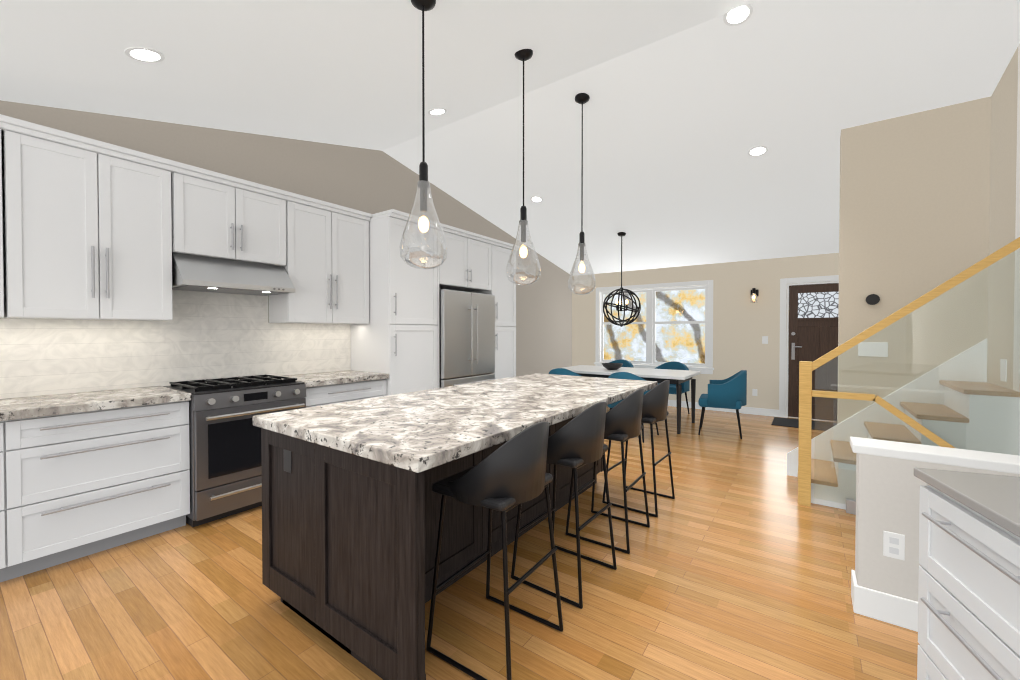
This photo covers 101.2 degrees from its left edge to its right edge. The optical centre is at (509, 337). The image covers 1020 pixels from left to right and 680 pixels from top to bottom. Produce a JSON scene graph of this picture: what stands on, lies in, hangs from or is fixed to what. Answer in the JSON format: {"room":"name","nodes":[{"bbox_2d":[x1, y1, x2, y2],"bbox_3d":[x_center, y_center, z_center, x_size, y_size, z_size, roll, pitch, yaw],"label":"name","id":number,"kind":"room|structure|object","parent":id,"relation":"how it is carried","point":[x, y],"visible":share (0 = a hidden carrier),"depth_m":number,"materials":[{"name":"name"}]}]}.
{"room":"kitchen","nodes":[
{"label":"kitchen","id":0,"kind":"room"},
{"bbox_2d":[0,100,571,398],"bbox_3d":[-1.948,-0.479,4.260,0.140,3.500,11.140,1,1,36],"label":"wall","id":1,"kind":"structure","parent":0,"point":[370,181],"depth_m":4.32,"materials":[{"name":"beige paint"}]},
{"bbox_2d":[0,118,27,318],"bbox_3d":[-3.180,-0.648,2.123,0.347,1.075,0.891,1,1,36],"label":"upper cabinet","id":2,"kind":"object","parent":1,"relation":"attached to","point":[13,216],"depth_m":2.36,"materials":[{"name":"white wood"}]},
{"bbox_2d":[24,126,187,320],"bbox_3d":[-2.735,-0.656,2.742,0.347,1.075,0.886,1,1,36],"label":"upper cabinet","id":3,"kind":"object","parent":1,"relation":"attached to","point":[92,229],"depth_m":2.65,"materials":[{"name":"white wood"}]},
{"bbox_2d":[0,290,350,398],"bbox_3d":[-3.080,-0.099,2.558,0.012,0.985,4.706,1,1,36],"label":"tile backsplash","id":4,"kind":"structure","parent":1,"relation":"attached to","point":[206,335],"depth_m":3.22,"materials":[{"name":"tile"}]},
{"bbox_2d":[188,170,287,265],"bbox_3d":[-2.283,-0.907,3.368,0.347,0.590,0.780,1,1,36],"label":"upper cabinet","id":5,"kind":"object","parent":1,"relation":"attached to","point":[238,221],"depth_m":3.27,"materials":[{"name":"white wood"}]},
{"bbox_2d":[172,253,294,295],"bbox_3d":[-2.213,-0.486,3.324,0.489,0.247,0.774,1,1,36],"label":"under-cabinet range hood","id":6,"kind":"object","parent":5,"relation":"attached to","point":[201,273],"visible":1,"depth_m":3.17,"materials":[{"name":"silver metal"}]},
{"bbox_2d":[269,194,369,323],"bbox_3d":[-1.830,-0.673,4.000,0.347,1.075,0.885,1,1,36],"label":"upper cabinet","id":7,"kind":"object","parent":1,"relation":"attached to","point":[327,268],"depth_m":3.87,"materials":[{"name":"white wood"}]},
{"bbox_2d":[442,225,493,292],"bbox_3d":[-0.776,-0.914,5.197,0.659,0.625,0.936,1,1,36],"label":"upper cabinet","id":8,"kind":"object","parent":1,"relation":"attached to","point":[468,266],"depth_m":5.02,"materials":[{"name":"white wood"}]},
{"bbox_2d":[0,406,919,679],"bbox_3d":[0.956,1.347,2.293,7.500,0.100,11.300,1,1,36],"label":"floor","id":9,"kind":"structure","parent":0,"point":[738,562],"depth_m":2.06,"materials":[{"name":"brown wood"}]},
{"bbox_2d":[0,420,11,581],"bbox_3d":[-3.087,0.866,2.043,0.618,0.870,0.760,1,1,36],"label":"base cabinet","id":10,"kind":"object","parent":9,"relation":"on","point":[5,467],"depth_m":2.18,"materials":[{"name":"white wood"}]},
{"bbox_2d":[8,400,189,578],"bbox_3d":[-2.633,0.857,2.674,0.618,0.870,0.796,1,1,36],"label":"base cabinet","id":11,"kind":"object","parent":9,"relation":"on","point":[73,486],"depth_m":2.45,"materials":[{"name":"white wood"}]},
{"bbox_2d":[163,374,305,526],"bbox_3d":[-2.115,0.809,3.264,0.733,0.950,0.760,1,1,36],"label":"range","id":12,"kind":"object","parent":9,"relation":"on","point":[225,469],"visible":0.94,"depth_m":2.96,"materials":[{"name":"grey metal"}]},
{"bbox_2d":[304,379,386,407],"bbox_3d":[-1.706,0.840,3.962,0.618,0.870,0.840,1,1,36],"label":"base cabinet","id":13,"kind":"object","parent":9,"relation":"on","point":[345,392],"depth_m":3.74,"materials":[{"name":"white wood"}]},
{"bbox_2d":[0,370,388,420],"bbox_3d":[-2.822,0.400,2.379,0.648,0.048,4.706,1,1,36],"label":"countertop","id":14,"kind":"structure","parent":13,"relation":"on","point":[32,406],"depth_m":2.60,"materials":[{"name":"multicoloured stone"}]},
{"bbox_2d":[350,213,441,395],"bbox_3d":[-1.245,0.025,4.558,0.659,2.485,0.670,1,1,36],"label":"tall cabinet","id":15,"kind":"object","parent":9,"relation":"on","point":[396,338],"depth_m":4.26,"materials":[{"name":"white wood"}]},
{"bbox_2d":[261,389,650,679],"bbox_3d":[-0.041,0.856,2.764,1.156,0.870,2.544,1,1,36],"label":"kitchen island","id":16,"kind":"object","parent":9,"relation":"on","point":[351,503],"depth_m":1.71,"materials":[{"name":"brown wood"}]},
{"bbox_2d":[253,373,656,472],"bbox_3d":[-0.018,0.395,2.742,1.180,0.048,2.590,1,1,36],"label":"island countertop","id":17,"kind":"structure","parent":16,"relation":"on","point":[422,431],"depth_m":2.02,"materials":[{"name":"stone"}]},
{"bbox_2d":[439,289,494,387],"bbox_3d":[-0.712,0.359,5.169,0.758,1.800,0.924,1,1,36],"label":"refrigerator","id":18,"kind":"object","parent":9,"relation":"on","point":[466,337],"visible":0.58,"depth_m":4.89,"materials":[{"name":"silver metal"}]},
{"bbox_2d":[426,422,562,679],"bbox_3d":[-0.053,0.822,1.793,0.435,0.965,0.463,1,1,34],"label":"bar stool","id":19,"kind":"object","parent":9,"relation":"on","point":[507,476],"visible":1,"depth_m":1.62,"materials":[{"name":"black plastic"}]},
{"bbox_2d":[482,241,516,378],"bbox_3d":[-0.341,0.008,5.814,0.659,2.485,0.552,1,1,36],"label":"tall cabinet","id":20,"kind":"object","parent":9,"relation":"on","point":[504,290],"depth_m":5.62,"materials":[{"name":"white wood"}]},
{"bbox_2d":[511,402,616,608],"bbox_3d":[0.303,0.815,2.288,0.435,0.965,0.463,1,1,37],"label":"bar stool","id":21,"kind":"object","parent":9,"relation":"on","point":[576,442],"visible":0.79,"depth_m":2.10,"materials":[{"name":"black plastic"}]},
{"bbox_2d":[549,368,580,375],"bbox_3d":[0.832,0.833,5.881,0.610,0.837,0.550,1,1,36],"label":"dining chair","id":22,"kind":"object","parent":9,"relation":"on","point":[559,371],"visible":0.06,"depth_m":5.63,"materials":[{"name":"blue fabric"}]},
{"bbox_2d":[565,389,649,553],"bbox_3d":[0.659,0.808,2.784,0.435,0.965,0.463,1,1,35],"label":"bar stool","id":23,"kind":"object","parent":9,"relation":"on","point":[623,421],"visible":0.83,"depth_m":2.59,"materials":[{"name":"black plastic"}]},
{"bbox_2d":[609,359,633,367],"bbox_3d":[1.848,0.815,7.293,0.610,0.837,0.550,1,1,36],"label":"dining chair","id":24,"kind":"object","parent":9,"relation":"on","point":[625,363],"visible":0.04,"depth_m":7.42,"materials":[{"name":"blue fabric"}]},
{"bbox_2d":[563,365,700,433],"bbox_3d":[1.723,0.867,6.306,1.950,0.755,1.000,1,1,36],"label":"dining table","id":25,"kind":"object","parent":9,"relation":"on","point":[677,377],"visible":0.71,"depth_m":6.04,"materials":[{"name":"white stone"},{"name":"black metal"}]},
{"bbox_2d":[602,363,622,369],"bbox_3d":[1.557,0.443,6.371,0.320,0.090,0.320,1,1,36],"label":"centerpiece bowl","id":26,"kind":"object","parent":25,"relation":"on","point":[612,366],"visible":1,"depth_m":6.27,"materials":[{"name":"black ceramic"}]},
{"bbox_2d":[607,372,658,442],"bbox_3d":[1.550,0.841,5.340,0.610,0.837,0.550,1,1,40],"label":"dining chair","id":27,"kind":"object","parent":9,"relation":"on","point":[623,375],"visible":0.25,"depth_m":5.12,"materials":[{"name":"blue fabric"}]},
{"bbox_2d":[602,380,674,516],"bbox_3d":[1.015,0.802,3.279,0.435,0.965,0.463,1,1,37],"label":"bar stool","id":28,"kind":"object","parent":9,"relation":"on","point":[655,405],"visible":0.73,"depth_m":3.09,"materials":[{"name":"black plastic"}]},
{"bbox_2d":[655,361,689,413],"bbox_3d":[2.579,0.822,6.768,0.610,0.837,0.550,1,1,38],"label":"dining chair","id":29,"kind":"object","parent":9,"relation":"on","point":[674,365],"visible":0.27,"depth_m":6.78,"materials":[{"name":"blue fabric"}]},
{"bbox_2d":[698,370,746,438],"bbox_3d":[2.787,0.839,5.492,0.550,0.837,0.610,0,1,28],"label":"dining chair","id":30,"kind":"object","parent":9,"relation":"on","point":[730,392],"visible":1,"depth_m":5.24,"materials":[{"name":"blue fabric"}]},
{"bbox_2d":[771,417,836,430],"bbox_3d":[4.375,1.244,5.888,1.150,0.012,0.630,1,1,36],"label":"doormat","id":31,"kind":"object","parent":9,"relation":"on","point":[785,422],"visible":0.48,"depth_m":6.01,"materials":[{"name":"grey fabric"}]},
{"bbox_2d":[787,338,1019,509],"bbox_3d":[2.886,0.645,3.250,1.245,1.280,0.675,1,1,36],"label":"staircase","id":32,"kind":"structure","parent":9,"relation":"on","point":[792,462],"depth_m":3.15,"materials":[{"name":"white"}]},
{"bbox_2d":[798,237,1019,514],"bbox_3d":[2.697,0.319,2.897,1.146,1.941,0.105,1,1,36],"label":"stair railing","id":33,"kind":"object","parent":32,"relation":"attached to","point":[807,393],"visible":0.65,"depth_m":2.88,"materials":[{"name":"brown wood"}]},
{"bbox_2d":[917,479,1019,679],"bbox_3d":[1.467,0.886,0.929,0.620,0.858,0.600,0,1,21],"label":"base cabinet","id":34,"kind":"object","parent":9,"relation":"on","point":[969,585],"depth_m":1.11,"materials":[{"name":"white wood"}]},
{"bbox_2d":[914,467,1019,538],"bbox_3d":[1.250,0.437,0.364,0.630,0.028,1.822,0,1,21],"label":"countertop","id":35,"kind":"structure","parent":34,"relation":"on","point":[996,498],"depth_m":1.13,"materials":[{"name":"grey stone"}]},
{"bbox_2d":[0,0,1019,275],"bbox_3d":[0.974,-1.420,2.145,7.340,1.662,11.140,1,1,36],"label":"ceiling","id":36,"kind":"structure","parent":0,"point":[690,104],"depth_m":3.14,"materials":[{"name":"white paint"}]},
{"bbox_2d":[124,47,164,62],"bbox_3d":[-1.986,-1.547,2.275,0.170,0.063,0.170,0,1,30],"label":"recessed light","id":37,"kind":"object","parent":36,"relation":"in","point":[143,54],"depth_m":2.27,"materials":[{"name":"white plastic"}]},
{"bbox_2d":[399,0,447,268],"bbox_3d":[-0.444,-1.054,2.148,0.244,1.406,0.244,1,1,36],"label":"pendant light","id":38,"kind":"object","parent":36,"relation":"hanging from","point":[423,185],"visible":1,"depth_m":2.13,"materials":[{"name":"clear glass"}]},
{"bbox_2d":[428,108,446,114],"bbox_3d":[-0.656,-2.047,3.775,0.170,0.063,0.170,0,1,30],"label":"recessed light","id":39,"kind":"object","parent":36,"relation":"in","point":[437,111],"depth_m":3.76,"materials":[{"name":"white"}]},
{"bbox_2d":[506,49,540,284],"bbox_3d":[0.093,-1.174,2.893,0.244,1.626,0.244,1,1,36],"label":"pendant light","id":40,"kind":"object","parent":36,"relation":"hanging from","point":[523,55],"visible":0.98,"depth_m":2.88,"materials":[{"name":"clear glass"}]},
{"bbox_2d":[530,196,542,202],"bbox_3d":[0.352,-1.831,5.522,0.170,0.056,0.170,0,1,30],"label":"recessed light","id":41,"kind":"object","parent":36,"relation":"in","point":[537,199],"depth_m":5.51,"materials":[{"name":"white"}]},
{"bbox_2d":[568,93,595,294],"bbox_3d":[0.625,-1.234,3.631,0.244,1.727,0.244,1,1,36],"label":"pendant light","id":42,"kind":"object","parent":36,"relation":"hanging from","point":[582,98],"visible":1,"depth_m":3.62,"materials":[{"name":"clear glass"}]},
{"bbox_2d":[603,232,640,326],"bbox_3d":[1.680,-0.875,6.302,0.549,1.428,0.557,1,1,36],"label":"pendant light","id":43,"kind":"object","parent":36,"relation":"hanging from","point":[618,302],"visible":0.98,"depth_m":6.26,"materials":[{"name":"black metal"}]},
{"bbox_2d":[723,4,752,25],"bbox_3d":[1.482,-2.109,2.722,0.170,0.056,0.170,0,1,30],"label":"recessed light","id":44,"kind":"object","parent":36,"relation":"in","point":[739,16],"depth_m":2.73,"materials":[{"name":"white plastic"}]},
{"bbox_2d":[748,146,767,155],"bbox_3d":[2.398,-1.811,4.050,0.170,0.056,0.170,0,1,30],"label":"recessed light","id":45,"kind":"object","parent":36,"relation":"in","point":[758,150],"depth_m":4.04,"materials":[{"name":"white plastic"}]},
{"bbox_2d":[572,253,838,417],"bbox_3d":[4.243,-0.050,6.588,7.200,2.580,0.140,1,1,36],"label":"wall","id":46,"kind":"structure","parent":0,"point":[742,325],"depth_m":6.86,"materials":[{"name":"beige paint"}]},
{"bbox_2d":[594,280,713,373],"bbox_3d":[2.595,-0.182,7.736,2.170,1.595,0.178,1,1,36],"label":"window","id":47,"kind":"structure","parent":46,"relation":"in","point":[650,322],"depth_m":7.71,"materials":[{"name":"white wood"}]},
{"bbox_2d":[668,400,778,416],"bbox_3d":[2.739,1.172,7.590,3.605,0.110,0.017,1,1,36],"label":"baseboard","id":48,"kind":"structure","parent":46,"relation":"attached to","point":[760,411],"depth_m":6.82,"materials":[{"name":"white wood"}]},
{"bbox_2d":[750,288,758,302],"bbox_3d":[3.882,-0.665,6.660,0.110,0.230,0.149,1,1,36],"label":"light","id":49,"kind":"object","parent":46,"relation":"attached to","point":[754,292],"visible":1,"depth_m":6.64,"materials":[{"name":"black metal"}]},
{"bbox_2d":[752,389,756,395],"bbox_3d":[3.936,0.884,6.729,0.070,0.110,0.007,1,1,36],"label":"outlet","id":50,"kind":"object","parent":46,"relation":"attached to","point":[754,391],"depth_m":6.73,"materials":[{"name":"white plastic"}]},
{"bbox_2d":[762,336,767,343],"bbox_3d":[4.045,0.040,6.639,0.080,0.120,0.007,1,1,36],"label":"light switch","id":51,"kind":"object","parent":46,"relation":"attached to","point":[764,341],"depth_m":6.64,"materials":[{"name":"white plastic"}]},
{"bbox_2d":[779,275,838,417],"bbox_3d":[4.686,0.167,6.255,1.100,2.155,0.148,1,1,36],"label":"door frame","id":52,"kind":"structure","parent":46,"relation":"attached to","point":[785,283],"depth_m":6.48,"materials":[{"name":"white wood"}]},
{"bbox_2d":[788,283,838,420],"bbox_3d":[4.675,0.219,6.240,0.872,2.029,0.104,1,1,36],"label":"front door","id":53,"kind":"structure","parent":46,"relation":"in","point":[813,322],"depth_m":6.32,"materials":[{"name":"brown wood"}]},
{"bbox_2d":[837,96,990,423],"bbox_3d":[4.135,-0.303,2.837,3.000,3.187,0.130,1,1,36],"label":"wall","id":54,"kind":"structure","parent":0,"point":[914,206],"depth_m":3.39,"materials":[{"name":"beige paint"}]},
{"bbox_2d":[858,342,887,356],"bbox_3d":[3.059,0.101,3.531,0.190,0.120,0.007,1,1,36],"label":"switch","id":55,"kind":"object","parent":54,"relation":"attached to","point":[878,344],"depth_m":3.52,"materials":[{"name":"white plastic"}]},
{"bbox_2d":[866,294,879,304],"bbox_3d":[3.048,-0.318,3.519,0.090,0.090,0.029,1,1,36],"label":"thermostat","id":56,"kind":"object","parent":54,"relation":"attached to","point":[872,299],"depth_m":3.51,"materials":[{"name":"black plastic"}]},
{"bbox_2d":[850,437,1019,631],"bbox_3d":[2.205,0.906,1.660,1.331,0.800,0.190,1,1,36],"label":"wall","id":57,"kind":"structure","parent":0,"point":[884,579],"depth_m":1.90,"materials":[{"name":"white paint"}]},
{"bbox_2d":[987,44,1019,391],"bbox_3d":[1.514,-0.419,-0.226,0.560,3.500,7.900,1,1,36],"label":"wall","id":58,"kind":"structure","parent":0,"point":[1004,219],"depth_m":2.88,"materials":[{"name":"beige paint"}]},
{"bbox_2d":[1000,359,1006,381],"bbox_3d":[3.386,0.225,2.872,0.007,0.150,0.100,1,1,36],"label":"switch","id":59,"kind":"object","parent":58,"relation":"attached to","point":[1003,360],"depth_m":2.86,"materials":[{"name":"white plastic"}]},
{"label":"outside","id":60,"kind":"structure","parent":0,"visible":0},
{"bbox_2d":[604,289,788,363],"bbox_3d":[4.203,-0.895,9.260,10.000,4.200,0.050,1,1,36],"label":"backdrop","id":61,"kind":"structure","parent":60,"point":[667,345],"depth_m":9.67,"materials":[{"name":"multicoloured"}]}
]}

